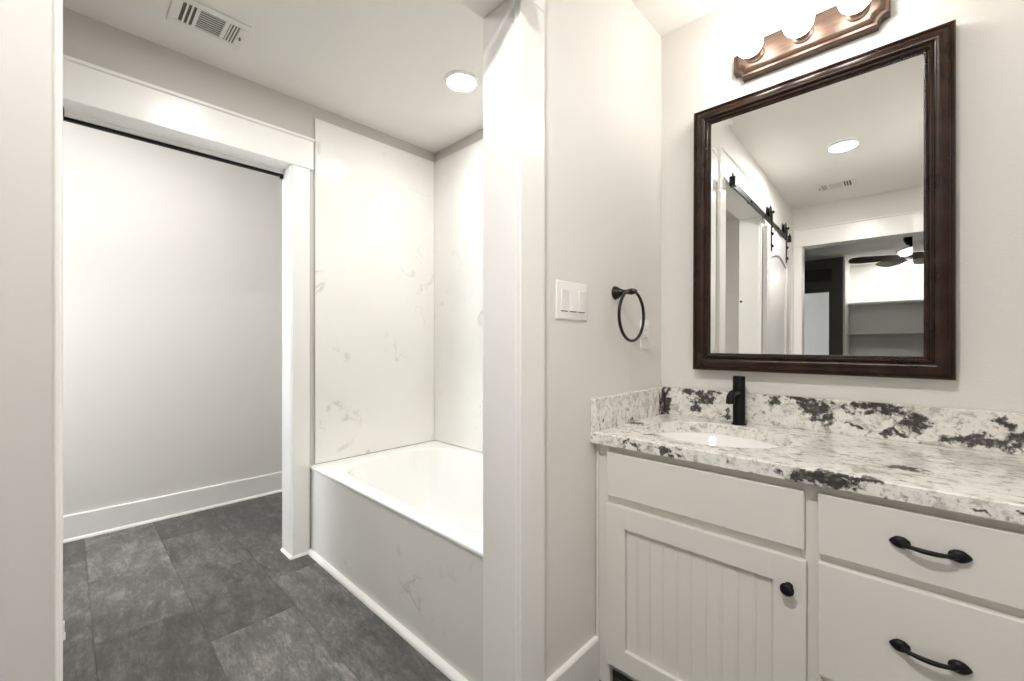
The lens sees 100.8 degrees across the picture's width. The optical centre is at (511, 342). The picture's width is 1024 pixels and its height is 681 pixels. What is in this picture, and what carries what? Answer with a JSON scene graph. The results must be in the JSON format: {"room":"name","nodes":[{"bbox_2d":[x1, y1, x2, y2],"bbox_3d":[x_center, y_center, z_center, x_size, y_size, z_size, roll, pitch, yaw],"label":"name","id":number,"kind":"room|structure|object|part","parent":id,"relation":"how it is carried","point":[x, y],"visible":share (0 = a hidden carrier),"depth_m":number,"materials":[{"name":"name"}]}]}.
{"room":"bathroom","nodes":[
{"label":"bathroom","id":0,"kind":"room"},
{"bbox_2d":[0,0,53,680],"bbox_3d":[-0.810,0.044,0.211,0.055,2.168,0.790,0,0,44],"label":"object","id":1,"kind":"structure","parent":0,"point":[26,26],"depth_m":0.48,"materials":[{"name":"grey paint"}]},
{"bbox_2d":[63,121,281,515],"bbox_3d":[-2.428,-0.083,2.656,0.120,2.445,3.000,0,0,44],"label":"wall","id":2,"kind":"structure","parent":0,"point":[172,259],"depth_m":2.75,"materials":[{"name":"white paint"}]},
{"bbox_2d":[63,471,281,542],"bbox_3d":[-2.374,1.066,2.605,0.029,0.148,3.000,0,0,44],"label":"baseboard","id":3,"kind":"structure","parent":2,"relation":"attached to","point":[77,526],"depth_m":2.73,"materials":[{"name":"white paint"}]},
{"bbox_2d":[63,7,434,464],"bbox_3d":[-1.610,-0.083,1.877,0.120,2.445,3.000,0,0,44],"label":"wall","id":4,"kind":"structure","parent":0,"point":[87,39],"depth_m":1.99,"materials":[{"name":"grey paint"}]},
{"bbox_2d":[63,620,64,639],"bbox_3d":[-1.762,1.110,1.601,0.040,0.060,0.102,0,0,44],"label":"trim","id":5,"kind":"structure","parent":4,"relation":"attached to","point":[63,620],"depth_m":1.62,"materials":[{"name":"white paint"}]},
{"bbox_2d":[63,111,283,178],"bbox_3d":[-1.546,-0.930,2.024,0.030,0.019,0.834,0,0,44],"label":"door track","id":6,"kind":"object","parent":4,"relation":"attached to","point":[67,114],"depth_m":1.95,"materials":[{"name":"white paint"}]},
{"bbox_2d":[63,54,314,555],"bbox_3d":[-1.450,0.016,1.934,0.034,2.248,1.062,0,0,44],"label":"door frame","id":7,"kind":"structure","parent":4,"relation":"attached to","point":[85,84],"depth_m":2.17,"materials":[{"name":"white paint"}]},
{"bbox_2d":[280,548,307,559],"bbox_3d":[-1.182,1.134,2.303,0.152,0.012,0.094,0,0,44],"label":"trim","id":8,"kind":"structure","parent":4,"relation":"attached to","point":[282,550],"depth_m":2.26,"materials":[{"name":"white paint"}]},
{"bbox_2d":[315,118,433,463],"bbox_3d":[-0.811,-0.283,2.619,0.012,1.905,0.796,0,0,44],"label":"shower panel","id":9,"kind":"object","parent":4,"relation":"attached to","point":[374,200],"visible":1,"depth_m":2.57,"materials":[{"name":"white stone"}]},
{"bbox_2d":[63,492,632,680],"bbox_3d":[-2.119,1.190,-0.848,5.500,0.100,7.850,0,0,44],"label":"floor","id":10,"kind":"structure","parent":0,"point":[212,594],"depth_m":1.79,"materials":[{"name":"tile"}]},
{"bbox_2d":[310,440,482,680],"bbox_3d":[-0.280,0.906,2.103,1.491,0.468,0.836,0,0,44],"label":"bathtub","id":11,"kind":"object","parent":10,"relation":"on","point":[404,525],"visible":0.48,"depth_m":1.84,"materials":[{"name":"white ceramic"}]},
{"bbox_2d":[308,548,467,680],"bbox_3d":[-0.567,1.129,1.787,1.475,0.022,0.022,0,0,44],"label":"trim","id":12,"kind":"structure","parent":11,"relation":"attached to","point":[423,649],"depth_m":1.70,"materials":[{"name":"white paint"}]},
{"bbox_2d":[596,444,1023,680],"bbox_3d":[0.817,0.738,1.250,1.026,0.804,0.558,0,0,44],"label":"vanity cabinet","id":13,"kind":"object","parent":10,"relation":"on","point":[704,572],"visible":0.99,"depth_m":1.04,"materials":[{"name":"white paint"}]},
{"bbox_3d":[0.516,0.788,1.213,0.410,0.390,0.006,0,0,44],"label":"beadboard panel","id":14,"kind":"part","parent":13,"relation":"part of","materials":[{"name":"white paint"}]},
{"bbox_3d":[0.512,0.429,1.210,0.540,0.142,0.020,0,0,44],"label":"false drawer","id":15,"kind":"part","parent":13,"relation":"part of","materials":[{"name":"white paint"}]},
{"bbox_3d":[0.513,0.788,1.210,0.546,0.524,0.020,0,0,44],"label":"door","id":16,"kind":"part","parent":13,"relation":"part of","materials":[{"name":"white paint"}]},
{"bbox_3d":[0.668,0.597,1.027,0.030,0.030,0.030,0,0,44],"label":"knob","id":17,"kind":"part","parent":13,"relation":"part of","materials":[{"name":"black metal"}]},
{"bbox_2d":[590,413,1023,525],"bbox_3d":[0.822,0.316,1.255,1.028,0.038,0.546,0,0,44],"label":"countertop","id":18,"kind":"structure","parent":13,"relation":"on","point":[983,484],"depth_m":1.06,"materials":[{"name":"stone"}]},
{"bbox_2d":[657,432,778,447],"bbox_3d":[0.662,0.404,1.389,0.470,0.135,0.408,0,0,44],"label":"sink","id":19,"kind":"object","parent":18,"relation":"in","point":[694,437],"visible":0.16,"depth_m":1.54,"materials":[{"name":"white ceramic"}]},
{"bbox_2d":[726,376,746,425],"bbox_3d":[0.792,0.209,1.504,0.050,0.175,0.142,0,0,44],"label":"faucet","id":20,"kind":"object","parent":18,"relation":"on","point":[736,396],"visible":1,"depth_m":1.52,"materials":[{"name":"black metal"}]},
{"bbox_3d":[0.780,0.188,1.492,0.026,0.046,0.107,0,0,44],"label":"spout","id":21,"kind":"part","parent":20,"relation":"part of","materials":[{"name":"black metal"}]},
{"bbox_3d":[0.863,0.650,0.877,0.375,0.265,0.020,0,0,44],"label":"drawer","id":22,"kind":"part","parent":13,"relation":"part of","materials":[{"name":"white paint"}]},
{"bbox_3d":[0.863,0.426,0.877,0.375,0.142,0.020,0,0,44],"label":"drawer","id":23,"kind":"part","parent":13,"relation":"part of","materials":[{"name":"white paint"}]},
{"bbox_3d":[0.848,0.641,0.861,0.123,0.026,0.032,0,0,44],"label":"handle","id":24,"kind":"part","parent":13,"relation":"part of","materials":[{"name":"black metal"}]},
{"bbox_3d":[0.848,0.422,0.861,0.123,0.026,0.032,0,0,44],"label":"handle","id":25,"kind":"part","parent":13,"relation":"part of","materials":[{"name":"black metal"}]},
{"bbox_2d":[63,0,731,152],"bbox_3d":[-2.119,-1.355,-0.848,5.500,0.100,7.850,0,0,44],"label":"ceiling","id":26,"kind":"structure","parent":0,"point":[382,66],"depth_m":1.88,"materials":[{"name":"white paint"}]},
{"bbox_2d":[166,0,251,50],"bbox_3d":[-1.235,-1.296,1.729,0.200,0.018,0.252,0,0,44],"label":"ceiling vent","id":27,"kind":"object","parent":26,"relation":"in","point":[192,15],"visible":1,"depth_m":1.72,"materials":[{"name":"white metal"}]},
{"bbox_2d":[444,70,478,91],"bbox_3d":[-0.251,-1.299,2.112,0.172,0.012,0.172,0,0,44],"label":"recessed light","id":28,"kind":"object","parent":26,"relation":"in","point":[458,80],"visible":1,"depth_m":2.09,"materials":[{"name":"white glass"}]},
{"bbox_2d":[544,0,660,680],"bbox_3d":[-0.434,-0.083,0.758,0.135,2.445,3.000,0,0,44],"label":"wall","id":29,"kind":"structure","parent":0,"point":[602,58],"depth_m":1.41,"materials":[{"name":"white paint"}]},
{"bbox_2d":[59,0,515,680],"bbox_3d":[-0.327,0.091,0.884,0.130,2.098,0.874,0,0,44],"label":"door jamb","id":30,"kind":"structure","parent":29,"relation":"in","point":[498,16],"depth_m":1.17,"materials":[{"name":"white paint"}]},
{"bbox_2d":[54,0,544,680],"bbox_3d":[-0.270,0.016,0.834,0.029,2.248,1.049,0,0,44],"label":"door frame","id":31,"kind":"structure","parent":29,"relation":"attached to","point":[529,18],"depth_m":1.15,"materials":[{"name":"white paint"}]},
{"bbox_2d":[556,280,586,320],"bbox_3d":[0.193,-0.131,1.333,0.010,0.118,0.166,0,0,44],"label":"light switch","id":32,"kind":"object","parent":29,"relation":"attached to","point":[571,298],"visible":1,"depth_m":1.32,"materials":[{"name":"white plastic"}]},
{"bbox_2d":[591,386,663,431],"bbox_3d":[0.457,0.242,1.603,0.020,0.110,0.546,0,0,44],"label":"backsplash","id":33,"kind":"structure","parent":29,"relation":"attached to","point":[610,411],"depth_m":1.54,"materials":[{"name":"stone"}]},
{"bbox_2d":[612,286,644,341],"bbox_3d":[0.404,-0.102,1.500,0.086,0.203,0.188,0,0,44],"label":"towel ring","id":34,"kind":"object","parent":29,"relation":"attached to","point":[617,292],"visible":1,"depth_m":1.50,"materials":[{"name":"black metal"}]},
{"bbox_2d":[640,320,648,348],"bbox_3d":[0.532,-0.033,1.692,0.007,0.115,0.070,0,0,44],"label":"power outlet","id":35,"kind":"object","parent":29,"relation":"attached to","point":[644,338],"visible":0.89,"depth_m":1.69,"materials":[{"name":"white plastic"}]},
{"bbox_2d":[644,326,647,342],"bbox_3d":[0.533,-0.033,1.690,0.002,0.068,0.034,0,0,44],"label":"receptacle","id":36,"kind":"object","parent":35,"relation":"attached to","point":[645,327],"depth_m":1.69,"materials":[{"name":"grey plastic"}]},
{"bbox_2d":[435,0,1023,452],"bbox_3d":[0.460,-0.083,2.047,2.885,2.445,0.100,0,0,44],"label":"wall","id":37,"kind":"structure","parent":0,"point":[697,57],"depth_m":1.22,"materials":[{"name":"white paint"}]},
{"bbox_2d":[434,139,482,452],"bbox_3d":[0.004,-0.283,2.402,1.493,1.905,0.012,0,0,44],"label":"shower panel","id":38,"kind":"object","parent":37,"relation":"attached to","point":[458,177],"visible":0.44,"depth_m":2.73,"materials":[{"name":"white stone"}]},
{"bbox_2d":[734,0,890,81],"bbox_3d":[0.952,-1.034,1.397,0.437,0.118,0.162,0,0,44],"label":"vanity light","id":39,"kind":"object","parent":37,"relation":"attached to","point":[804,34],"visible":1,"depth_m":1.39,"materials":[{"name":"brown metal"}]},
{"bbox_3d":[0.823,-1.036,1.469,0.085,0.085,0.088,0,0,44],"label":"bulb","id":40,"kind":"part","parent":39,"relation":"part of","materials":[{"name":"white glass"}]},
{"bbox_2d":[746,46,763,62],"bbox_3d":[0.863,-1.036,1.511,0.060,0.060,0.028,0,0,44],"label":"bulb","id":41,"kind":"object","parent":39,"relation":"attached to","point":[758,57],"depth_m":1.51,"materials":[{"name":"white glass"}]},
{"bbox_3d":[0.927,-1.036,1.370,0.085,0.085,0.088,0,0,44],"label":"bulb","id":42,"kind":"part","parent":39,"relation":"part of","materials":[{"name":"white glass"}]},
{"bbox_2d":[792,26,813,43],"bbox_3d":[0.967,-1.036,1.412,0.060,0.060,0.028,0,0,44],"label":"socket","id":43,"kind":"object","parent":39,"relation":"attached to","point":[808,38],"depth_m":1.41,"materials":[{"name":"brown metal"}]},
{"bbox_3d":[1.031,-1.036,1.271,0.085,0.085,0.088,0,0,44],"label":"bulb","id":44,"kind":"part","parent":39,"relation":"part of","materials":[{"name":"white glass"}]},
{"bbox_2d":[846,2,869,21],"bbox_3d":[1.071,-1.036,1.313,0.060,0.060,0.028,0,0,44],"label":"socket","id":45,"kind":"object","parent":39,"relation":"attached to","point":[864,15],"depth_m":1.31,"materials":[{"name":"brown metal"}]},
{"bbox_2d":[693,19,955,379],"bbox_3d":[0.986,-0.400,1.437,0.719,1.013,0.043,0,-1,43],"label":"wall mirror","id":46,"kind":"object","parent":37,"relation":"attached to","point":[824,198],"visible":1,"depth_m":1.37,"materials":[{"name":"brown wood"}]},
{"bbox_3d":[0.982,-0.401,1.432,0.590,0.884,0.004,0,-1,43],"label":"glass","id":47,"kind":"part","parent":46,"relation":"part of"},
{"bbox_2d":[664,387,1023,455],"bbox_3d":[1.011,0.242,1.439,1.007,0.110,0.020,0,0,44],"label":"backsplash","id":48,"kind":"structure","parent":37,"relation":"attached to","point":[982,430],"depth_m":1.32,"materials":[{"name":"stone"}]}
]}

